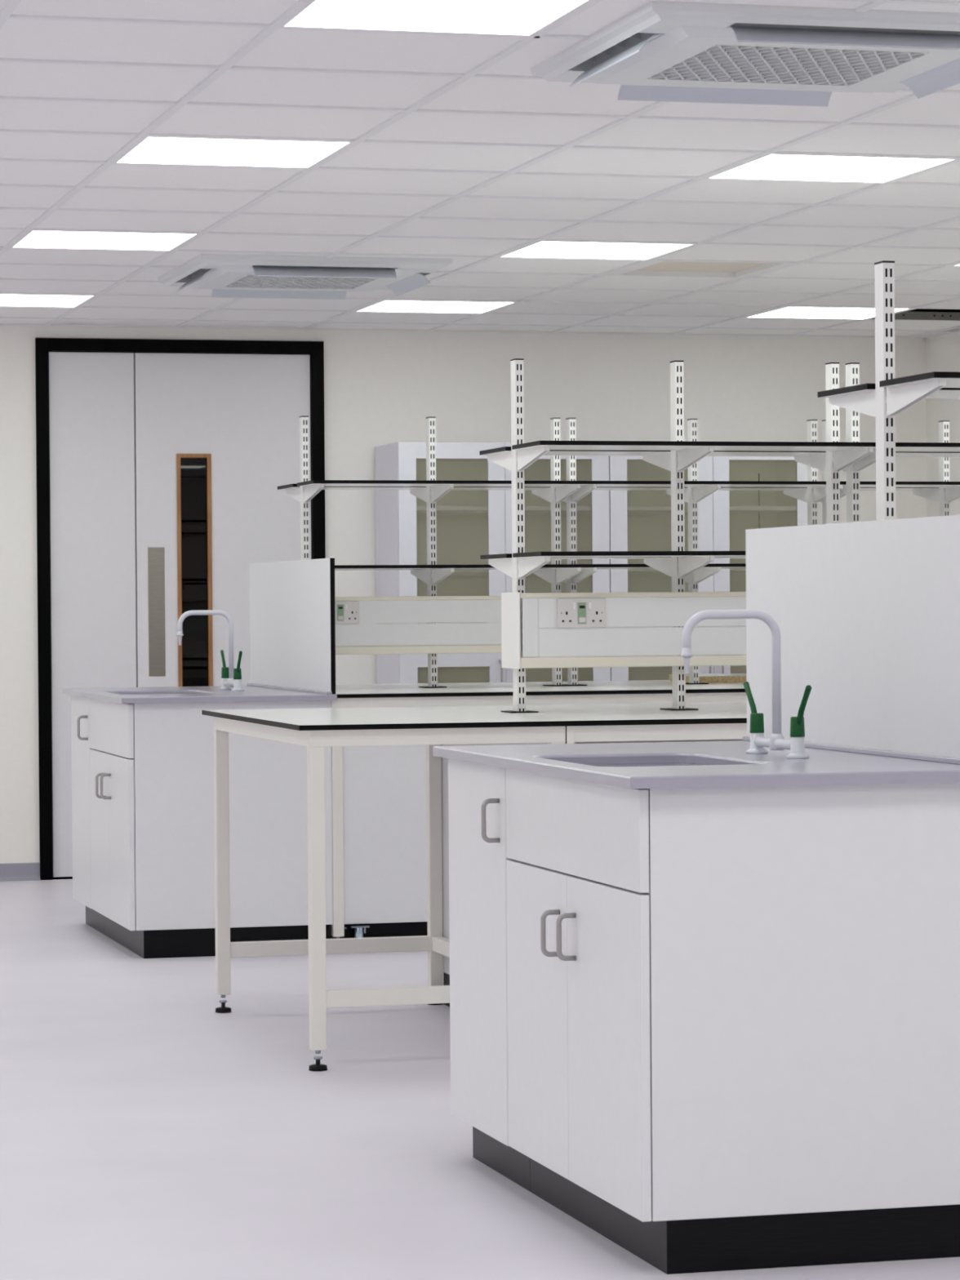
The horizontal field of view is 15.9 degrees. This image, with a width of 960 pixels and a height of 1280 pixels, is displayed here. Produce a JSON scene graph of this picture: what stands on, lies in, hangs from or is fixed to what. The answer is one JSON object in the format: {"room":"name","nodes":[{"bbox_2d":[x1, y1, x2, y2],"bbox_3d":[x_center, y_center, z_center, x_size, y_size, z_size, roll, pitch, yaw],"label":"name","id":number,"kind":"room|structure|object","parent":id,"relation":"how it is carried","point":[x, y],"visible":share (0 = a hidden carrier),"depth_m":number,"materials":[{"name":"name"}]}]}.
{"room":"laboratory","nodes":[
{"label":"laboratory","id":0,"kind":"room"},
{"bbox_2d":[0,325,927,863],"bbox_3d":[-2.362,-0.166,15.662,9.370,2.525,0.150,-1,1,-15],"label":"wall","id":1,"kind":"structure","parent":0,"point":[381,387],"depth_m":16.16,"materials":[{"name":"white paint"}]},
{"bbox_2d":[0,862,40,881],"bbox_3d":[-2.330,1.058,15.586,9.370,0.079,0.035,-1,1,-15],"label":"baseboard","id":2,"kind":"structure","parent":1,"relation":"attached to","point":[14,871],"depth_m":15.66,"materials":[{"name":"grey plastic"}]},
{"bbox_2d":[35,337,325,879],"bbox_3d":[-1.382,-0.148,15.897,1.340,2.470,0.140,-1,1,-15],"label":"door","id":3,"kind":"structure","parent":1,"relation":"in","point":[161,464],"depth_m":15.81,"materials":[{"name":"grey laminate"}]},
{"bbox_2d":[0,0,959,337],"bbox_3d":[-0.022,-1.367,6.796,9.370,0.031,18.170,-1,1,-15],"label":"ceiling","id":4,"kind":"structure","parent":0,"point":[461,153],"depth_m":10.43,"materials":[{"name":"white tile"}]},
{"bbox_2d":[0,293,94,307],"bbox_3d":[-1.936,-1.425,14.372,0.576,0.014,0.576,-1,1,-15],"label":"recessed light","id":5,"kind":"object","parent":4,"relation":"in","point":[6,300],"visible":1,"depth_m":14.40,"materials":[{"name":"white plastic"}]},
{"bbox_2d":[10,230,199,250],"bbox_3d":[-1.321,-1.405,12.052,0.576,0.014,0.576,-1,1,-15],"label":"recessed light","id":6,"kind":"object","parent":4,"relation":"in","point":[34,238],"visible":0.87,"depth_m":12.05,"materials":[{"name":"white plastic"}]},
{"bbox_2d":[114,136,352,168],"bbox_3d":[-0.705,-1.385,9.733,0.576,0.014,0.576,-1,1,-15],"label":"recessed light","id":7,"kind":"object","parent":4,"relation":"in","point":[151,149],"visible":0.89,"depth_m":9.74,"materials":[{"name":"white plastic"}]},
{"bbox_2d":[158,253,453,299],"bbox_3d":[-0.682,-1.430,13.153,0.950,0.169,0.950,-1,1,-15],"label":"air conditioner","id":8,"kind":"object","parent":4,"relation":"attached to","point":[235,276],"depth_m":12.90,"materials":[{"name":"white plastic"}]},
{"bbox_2d":[224,275,377,288],"bbox_3d":[-0.681,-1.372,13.153,0.513,0.008,0.510,-1,1,-15],"label":"ceiling vent","id":9,"kind":"object","parent":8,"relation":"in","point":[252,282],"depth_m":13.20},
{"bbox_2d":[280,0,591,35],"bbox_3d":[-0.089,-1.365,7.413,0.576,0.014,0.576,-1,1,-15],"label":"recessed light","id":10,"kind":"object","parent":4,"relation":"in","point":[495,17],"visible":0.9,"depth_m":7.49,"materials":[{"name":"white plastic"}]},
{"bbox_2d":[355,300,516,313],"bbox_3d":[-0.197,-1.442,14.834,0.576,0.014,0.576,-1,1,-15],"label":"recessed light","id":11,"kind":"object","parent":4,"relation":"in","point":[386,306],"visible":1,"depth_m":14.85,"materials":[{"name":"white plastic"}]},
{"bbox_2d":[499,240,695,260],"bbox_3d":[0.419,-1.423,12.514,0.576,0.014,0.576,-1,1,-15],"label":"recessed light","id":12,"kind":"object","parent":4,"relation":"in","point":[542,249],"visible":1,"depth_m":12.52,"materials":[{"name":"white plastic"}]},
{"bbox_2d":[608,261,793,277],"bbox_3d":[0.845,-1.442,13.248,0.576,0.029,0.576,-1,1,-15],"label":"ceiling panel","id":13,"kind":"object","parent":4,"relation":"attached to","point":[671,268],"visible":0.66,"depth_m":13.40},
{"bbox_2d":[530,0,959,106],"bbox_3d":[0.704,-1.385,7.934,0.950,0.169,0.950,-1,1,-15],"label":"air conditioner","id":14,"kind":"object","parent":4,"relation":"attached to","point":[659,51],"depth_m":7.80,"materials":[{"name":"white plastic"}]},
{"bbox_2d":[647,44,928,85],"bbox_3d":[0.704,-1.328,7.934,0.513,0.008,0.510,-1,1,-15],"label":"ceiling vent","id":15,"kind":"object","parent":14,"relation":"in","point":[746,64],"depth_m":7.93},
{"bbox_2d":[746,306,911,319],"bbox_3d":[1.543,-1.460,15.295,0.576,0.014,0.576,-1,1,-15],"label":"recessed light","id":16,"kind":"object","parent":4,"relation":"in","point":[817,313],"visible":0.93,"depth_m":15.32,"materials":[{"name":"white plastic"}]},
{"bbox_2d":[706,154,956,182],"bbox_3d":[1.035,-1.403,10.194,0.576,0.014,0.576,-1,1,-15],"label":"recessed light","id":17,"kind":"object","parent":4,"relation":"in","point":[795,167],"visible":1,"depth_m":10.19,"materials":[{"name":"white plastic"}]},
{"bbox_2d":[0,879,959,1279],"bbox_3d":[-0.003,1.223,6.823,9.370,0.100,18.170,-1,1,-15],"label":"floor","id":18,"kind":"structure","parent":0,"point":[148,1131],"depth_m":8.01,"materials":[{"name":"plastic"}]},
{"bbox_2d":[71,695,333,958],"bbox_3d":[-1.085,0.665,12.908,0.770,0.903,1.428,-1,1,-15],"label":"base cabinet","id":19,"kind":"object","parent":18,"relation":"on","point":[143,820],"visible":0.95,"depth_m":12.24,"materials":[{"name":"white laminate"}]},
{"bbox_2d":[62,683,337,703],"bbox_3d":[-1.074,0.298,12.900,0.774,0.232,1.485,-1,1,-15],"label":"countertop","id":20,"kind":"structure","parent":19,"relation":"on","point":[253,692],"depth_m":12.45,"materials":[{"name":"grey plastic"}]},
{"bbox_2d":[176,609,244,691],"bbox_3d":[-1.027,0.039,12.941,0.230,0.303,0.392,-1,1,-15],"label":"mixer tap","id":21,"kind":"object","parent":20,"relation":"on","point":[231,677],"visible":1,"depth_m":12.95,"materials":[{"name":"white metal"}]},
{"bbox_2d":[249,558,335,693],"bbox_3d":[-0.718,-0.056,13.021,0.017,0.487,1.500,-1,1,-15],"label":"screen","id":22,"kind":"object","parent":20,"relation":"on","point":[292,615],"visible":0.86,"depth_m":12.91,"materials":[{"name":"white plastic"}]},
{"bbox_2d":[329,745,442,938],"bbox_3d":[0.884,0.670,13.036,3.018,0.862,0.707,-1,1,-15],"label":"base cabinet","id":23,"kind":"object","parent":18,"relation":"on","point":[384,786],"visible":0.2,"depth_m":12.38,"materials":[{"name":"white laminate"}]},
{"bbox_2d":[201,702,746,1071],"bbox_3d":[0.725,0.669,10.216,2.872,0.925,1.455,-1,1,-15],"label":"lab bench","id":24,"kind":"object","parent":18,"relation":"on","point":[317,729],"visible":0.73,"depth_m":9.50,"materials":[{"name":"white metal"}]},
{"bbox_2d":[487,358,551,713],"bbox_3d":[0.112,-0.305,10.089,0.084,1.036,0.630,-1,1,-15],"label":"post","id":25,"kind":"object","parent":24,"relation":"on","point":[515,460],"visible":0.97,"depth_m":10.07,"materials":[{"name":"white metal"}]},
{"bbox_2d":[501,591,746,669],"bbox_3d":[0.972,-0.037,10.320,1.828,0.223,0.196,-1,1,-15],"label":"service trunking","id":26,"kind":"object","parent":25,"relation":"attached to","point":[637,632],"visible":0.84,"depth_m":10.09,"materials":[{"name":"white laminate"}]},
{"bbox_2d":[556,598,605,627],"bbox_3d":[0.297,-0.078,10.035,0.146,0.086,0.015,-1,1,-15],"label":"double socket","id":27,"kind":"object","parent":26,"relation":"attached to","point":[571,612],"visible":1,"depth_m":10.03,"materials":[{"name":"white plastic"}]},
{"bbox_2d":[511,440,959,451],"bbox_3d":[0.991,-0.570,10.128,1.778,0.012,0.299,-1,1,-15],"label":"shelf board","id":28,"kind":"object","parent":25,"relation":"on","point":[554,445],"visible":1,"depth_m":9.97,"materials":[{"name":"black laminate"}]},
{"bbox_2d":[643,360,715,711],"bbox_3d":[0.588,-0.310,10.216,0.084,1.036,0.630,-1,1,-15],"label":"post","id":29,"kind":"object","parent":24,"relation":"on","point":[676,462],"visible":0.88,"depth_m":10.19,"materials":[{"name":"white metal"}]},
{"bbox_2d":[794,362,873,524],"bbox_3d":[1.062,-0.315,10.341,0.084,1.036,0.630,-1,1,-15],"label":"post","id":30,"kind":"object","parent":24,"relation":"on","point":[830,462],"visible":0.39,"depth_m":10.32,"materials":[{"name":"white metal"}]},
{"bbox_2d":[480,553,746,559],"bbox_3d":[0.898,-0.258,10.490,1.778,0.012,0.299,-1,1,-15],"label":"shelf board","id":31,"kind":"object","parent":30,"relation":"on","point":[504,555],"visible":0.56,"depth_m":10.30,"materials":[{"name":"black laminate"}]},
{"bbox_2d":[512,551,746,557],"bbox_3d":[0.994,-0.255,10.132,1.778,0.012,0.299,-1,1,-15],"label":"shelf board","id":32,"kind":"object","parent":30,"relation":"on","point":[586,553],"visible":0.56,"depth_m":9.86,"materials":[{"name":"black laminate"}]},
{"bbox_2d":[479,446,959,457],"bbox_3d":[0.896,-0.573,10.487,1.778,0.012,0.299,-1,1,-15],"label":"shelf board","id":33,"kind":"object","parent":30,"relation":"on","point":[552,452],"visible":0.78,"depth_m":10.39,"materials":[{"name":"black laminate"}]},
{"bbox_2d":[841,362,875,522],"bbox_3d":[1.124,-0.316,10.358,0.084,1.036,0.630,-1,1,-15],"label":"post","id":34,"kind":"object","parent":24,"relation":"on","point":[852,369],"visible":0.31,"depth_m":10.33,"materials":[{"name":"white metal"}]},
{"bbox_2d":[374,442,610,684],"bbox_3d":[0.064,0.085,15.953,1.000,1.982,0.507,-1,1,-15],"label":"tall cabinet","id":35,"kind":"object","parent":18,"relation":"on","point":[471,524],"visible":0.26,"depth_m":15.94,"materials":[{"name":"white metal"}]},
{"bbox_2d":[453,569,488,573],"bbox_3d":[0.056,-0.324,15.969,0.958,0.020,0.426,-1,1,-15],"label":"shelf","id":36,"kind":"object","parent":35,"relation":"attached to","point":[455,571],"depth_m":15.73,"materials":[{"name":"white metal"}]},
{"bbox_2d":[416,506,591,512],"bbox_3d":[0.054,-0.606,15.966,0.958,0.020,0.426,-1,1,-15],"label":"shelf","id":37,"kind":"object","parent":35,"relation":"attached to","point":[419,508],"depth_m":15.75,"materials":[{"name":"clear glass"}]},
{"bbox_2d":[331,680,746,938],"bbox_3d":[0.810,0.635,13.418,3.164,0.925,1.490,-1,1,-15],"label":"lab bench","id":38,"kind":"object","parent":18,"relation":"on","point":[639,691],"visible":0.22,"depth_m":12.52,"materials":[{"name":"white laminate"}]},
{"bbox_2d":[285,415,324,559],"bbox_3d":[-0.664,-0.331,13.054,0.084,1.036,0.630,-1,1,-15],"label":"post","id":39,"kind":"object","parent":38,"relation":"on","point":[304,495],"visible":0.56,"depth_m":13.03,"materials":[{"name":"white metal"}]},
{"bbox_2d":[334,595,724,654],"bbox_3d":[0.717,-0.067,13.423,2.928,0.223,0.196,-1,1,-15],"label":"service trunking","id":40,"kind":"object","parent":39,"relation":"attached to","point":[454,632],"visible":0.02,"depth_m":13.08,"materials":[{"name":"white plastic"}]},
{"bbox_2d":[334,600,359,623],"bbox_3d":[-0.527,-0.103,12.988,0.146,0.086,0.015,-1,1,-15],"label":"double socket","id":41,"kind":"object","parent":40,"relation":"attached to","point":[346,612],"visible":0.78,"depth_m":12.99,"materials":[{"name":"white plastic"}]},
{"bbox_2d":[334,563,746,569],"bbox_3d":[0.724,-0.285,13.231,2.848,0.012,0.299,-1,1,-15],"label":"shelf board","id":42,"kind":"object","parent":39,"relation":"on","point":[709,565],"visible":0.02,"depth_m":12.96,"materials":[{"name":"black laminate"}]},
{"bbox_2d":[297,480,959,487],"bbox_3d":[0.722,-0.600,13.228,2.848,0.012,0.299,-1,1,-15],"label":"shelf board","id":43,"kind":"object","parent":39,"relation":"on","point":[326,482],"visible":0.89,"depth_m":13.06,"materials":[{"name":"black laminate"}]},
{"bbox_2d":[409,417,454,688],"bbox_3d":[-0.185,-0.336,13.181,0.084,1.036,0.630,-1,1,-15],"label":"post","id":44,"kind":"object","parent":38,"relation":"on","point":[430,495],"visible":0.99,"depth_m":13.16,"materials":[{"name":"white metal"}]},
{"bbox_2d":[531,417,581,686],"bbox_3d":[0.295,-0.341,13.309,0.084,1.036,0.630,-1,1,-15],"label":"post","id":45,"kind":"object","parent":38,"relation":"on","point":[554,495],"visible":0.71,"depth_m":13.29,"materials":[{"name":"white metal"}]},
{"bbox_2d":[561,417,597,685],"bbox_3d":[0.355,-0.341,13.325,0.084,1.036,0.630,-1,1,-15],"label":"post","id":46,"kind":"object","parent":38,"relation":"on","point":[572,679],"visible":0.58,"depth_m":13.30,"materials":[{"name":"white metal"}]},
{"bbox_2d":[666,418,721,684],"bbox_3d":[0.834,-0.346,13.452,0.084,1.036,0.630,-1,1,-15],"label":"post","id":47,"kind":"object","parent":38,"relation":"on","point":[692,495],"visible":0.6,"depth_m":13.43,"materials":[{"name":"white metal"}]},
{"bbox_2d":[334,567,746,570],"bbox_3d":[0.629,-0.288,13.590,2.848,0.012,0.299,-1,1,-15],"label":"shelf board","id":48,"kind":"object","parent":47,"relation":"on","point":[722,567],"visible":0.09,"depth_m":13.42,"materials":[{"name":"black laminate"}]},
{"bbox_2d":[277,483,938,490],"bbox_3d":[0.627,-0.603,13.586,2.848,0.012,0.299,-1,1,-15],"label":"shelf board","id":49,"kind":"object","parent":47,"relation":"on","point":[289,486],"visible":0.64,"depth_m":13.45,"materials":[{"name":"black laminate"}]},
{"bbox_2d":[669,673,746,683],"bbox_3d":[1.272,0.150,13.872,0.950,0.028,0.360,-1,1,-15],"label":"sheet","id":50,"kind":"object","parent":38,"relation":"on","point":[708,677],"visible":0.14,"depth_m":13.62,"materials":[{"name":"brown laminate"}]},
{"bbox_2d":[783,419,843,524],"bbox_3d":[1.314,-0.351,13.579,0.084,1.036,0.630,-1,1,-15],"label":"post","id":51,"kind":"object","parent":38,"relation":"on","point":[811,495],"visible":0.33,"depth_m":13.56,"materials":[{"name":"white metal"}]},
{"bbox_2d":[818,419,846,524],"bbox_3d":[1.375,-0.351,13.595,0.084,1.036,0.630,-1,1,-15],"label":"post","id":52,"kind":"object","parent":38,"relation":"on","point":[842,491],"visible":0.06,"depth_m":13.59,"materials":[{"name":"white metal"}]},
{"bbox_2d":[912,420,959,515],"bbox_3d":[1.855,-0.356,13.723,0.084,1.036,0.630,-1,1,-15],"label":"post","id":53,"kind":"object","parent":38,"relation":"on","point":[943,495],"visible":0.34,"depth_m":13.70,"materials":[{"name":"white metal"}]},
{"bbox_2d":[441,739,742,1006],"bbox_3d":[1.037,0.698,10.317,2.038,0.862,1.320,-1,1,-15],"label":"lab bench","id":54,"kind":"object","parent":18,"relation":"on","point":[445,829],"visible":0.06,"depth_m":10.64,"materials":[{"name":"white laminate"}]},
{"bbox_2d":[448,758,959,1274],"bbox_3d":[0.449,0.715,7.129,0.770,0.903,1.428,-1,1,-15],"label":"base cabinet","id":55,"kind":"object","parent":18,"relation":"on","point":[709,1028],"visible":0.98,"depth_m":6.46,"materials":[{"name":"white laminate"}]},
{"bbox_2d":[432,736,959,789],"bbox_3d":[0.459,0.347,7.122,0.774,0.232,1.485,-1,1,-15],"label":"countertop","id":56,"kind":"structure","parent":55,"relation":"on","point":[724,763],"depth_m":6.86,"materials":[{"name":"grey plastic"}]},
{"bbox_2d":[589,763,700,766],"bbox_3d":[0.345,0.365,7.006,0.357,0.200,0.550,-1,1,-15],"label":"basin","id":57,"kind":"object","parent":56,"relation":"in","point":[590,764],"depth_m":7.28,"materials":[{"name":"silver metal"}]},
{"bbox_2d":[680,609,811,759],"bbox_3d":[0.525,0.089,7.095,0.230,0.303,0.392,-1,1,-15],"label":"mixer tap","id":58,"kind":"object","parent":56,"relation":"on","point":[776,741],"visible":1,"depth_m":7.10,"materials":[{"name":"white metal"}]},
{"bbox_2d":[745,515,959,758],"bbox_3d":[0.817,-0.006,7.237,0.017,0.487,1.500,-1,1,-15],"label":"screen","id":59,"kind":"object","parent":56,"relation":"on","point":[866,614],"visible":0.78,"depth_m":7.24,"materials":[{"name":"white plastic"}]},
{"bbox_2d":[608,455,807,680],"bbox_3d":[1.033,0.076,16.210,1.000,1.982,0.507,-1,1,-15],"label":"tall cabinet","id":60,"kind":"object","parent":18,"relation":"on","point":[640,520],"visible":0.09,"depth_m":16.38,"materials":[{"name":"white metal"}]},
{"bbox_2d":[627,568,746,572],"bbox_3d":[1.025,-0.334,16.226,0.958,0.020,0.426,-1,1,-15],"label":"shelf","id":61,"kind":"object","parent":60,"relation":"attached to","point":[741,570],"depth_m":16.01,"materials":[{"name":"white metal"}]},
{"bbox_2d":[626,506,795,512],"bbox_3d":[1.023,-0.616,16.223,0.958,0.020,0.426,-1,1,-15],"label":"shelf","id":62,"kind":"object","parent":60,"relation":"attached to","point":[629,508],"depth_m":16.05,"materials":[{"name":"clear glass"}]},
{"bbox_3d":[1.413,0.694,7.386,1.195,0.925,1.480,-1,1,-15],"label":"lab bench","id":63,"kind":"object","parent":18,"relation":"on","visible":0},
{"bbox_2d":[829,260,946,520],"bbox_3d":[0.859,-0.281,7.277,0.084,1.036,0.630,-1,1,-15],"label":"post","id":64,"kind":"object","parent":63,"relation":"on","point":[883,403],"visible":0.59,"depth_m":7.25,"materials":[{"name":"white metal"}]},
{"bbox_2d":[872,311,959,320],"bbox_3d":[2.204,-1.481,15.753,0.888,0.036,0.025,-1,1,-15],"label":"channel","id":65,"kind":"object","parent":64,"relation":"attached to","point":[904,315],"visible":0.73,"depth_m":15.70,"materials":[{"name":"grey metal"}]},
{"bbox_3d":[1.334,-0.286,7.403,0.084,1.036,0.630,-1,1,-15],"label":"post","id":66,"kind":"object","parent":63,"relation":"on","visible":0},
{"bbox_2d":[817,383,959,399],"bbox_3d":[1.145,-0.543,7.542,0.748,0.012,0.299,-1,1,-15],"label":"shelf board","id":67,"kind":"object","parent":66,"relation":"on","point":[944,393],"visible":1,"depth_m":7.45,"materials":[{"name":"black laminate"}]},
{"bbox_2d":[879,371,959,387],"bbox_3d":[1.240,-0.540,7.184,0.748,0.012,0.299,-1,1,-15],"label":"shelf board","id":68,"kind":"object","parent":66,"relation":"on","point":[953,379],"visible":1,"depth_m":7.04,"materials":[{"name":"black laminate"}]},
{"bbox_2d":[925,331,959,516],"bbox_3d":[4.588,-0.136,8.030,0.150,2.525,18.170,-1,1,-15],"label":"wall","id":69,"kind":"structure","parent":0,"point":[942,352],"depth_m":16.59,"materials":[{"name":"white paint"}]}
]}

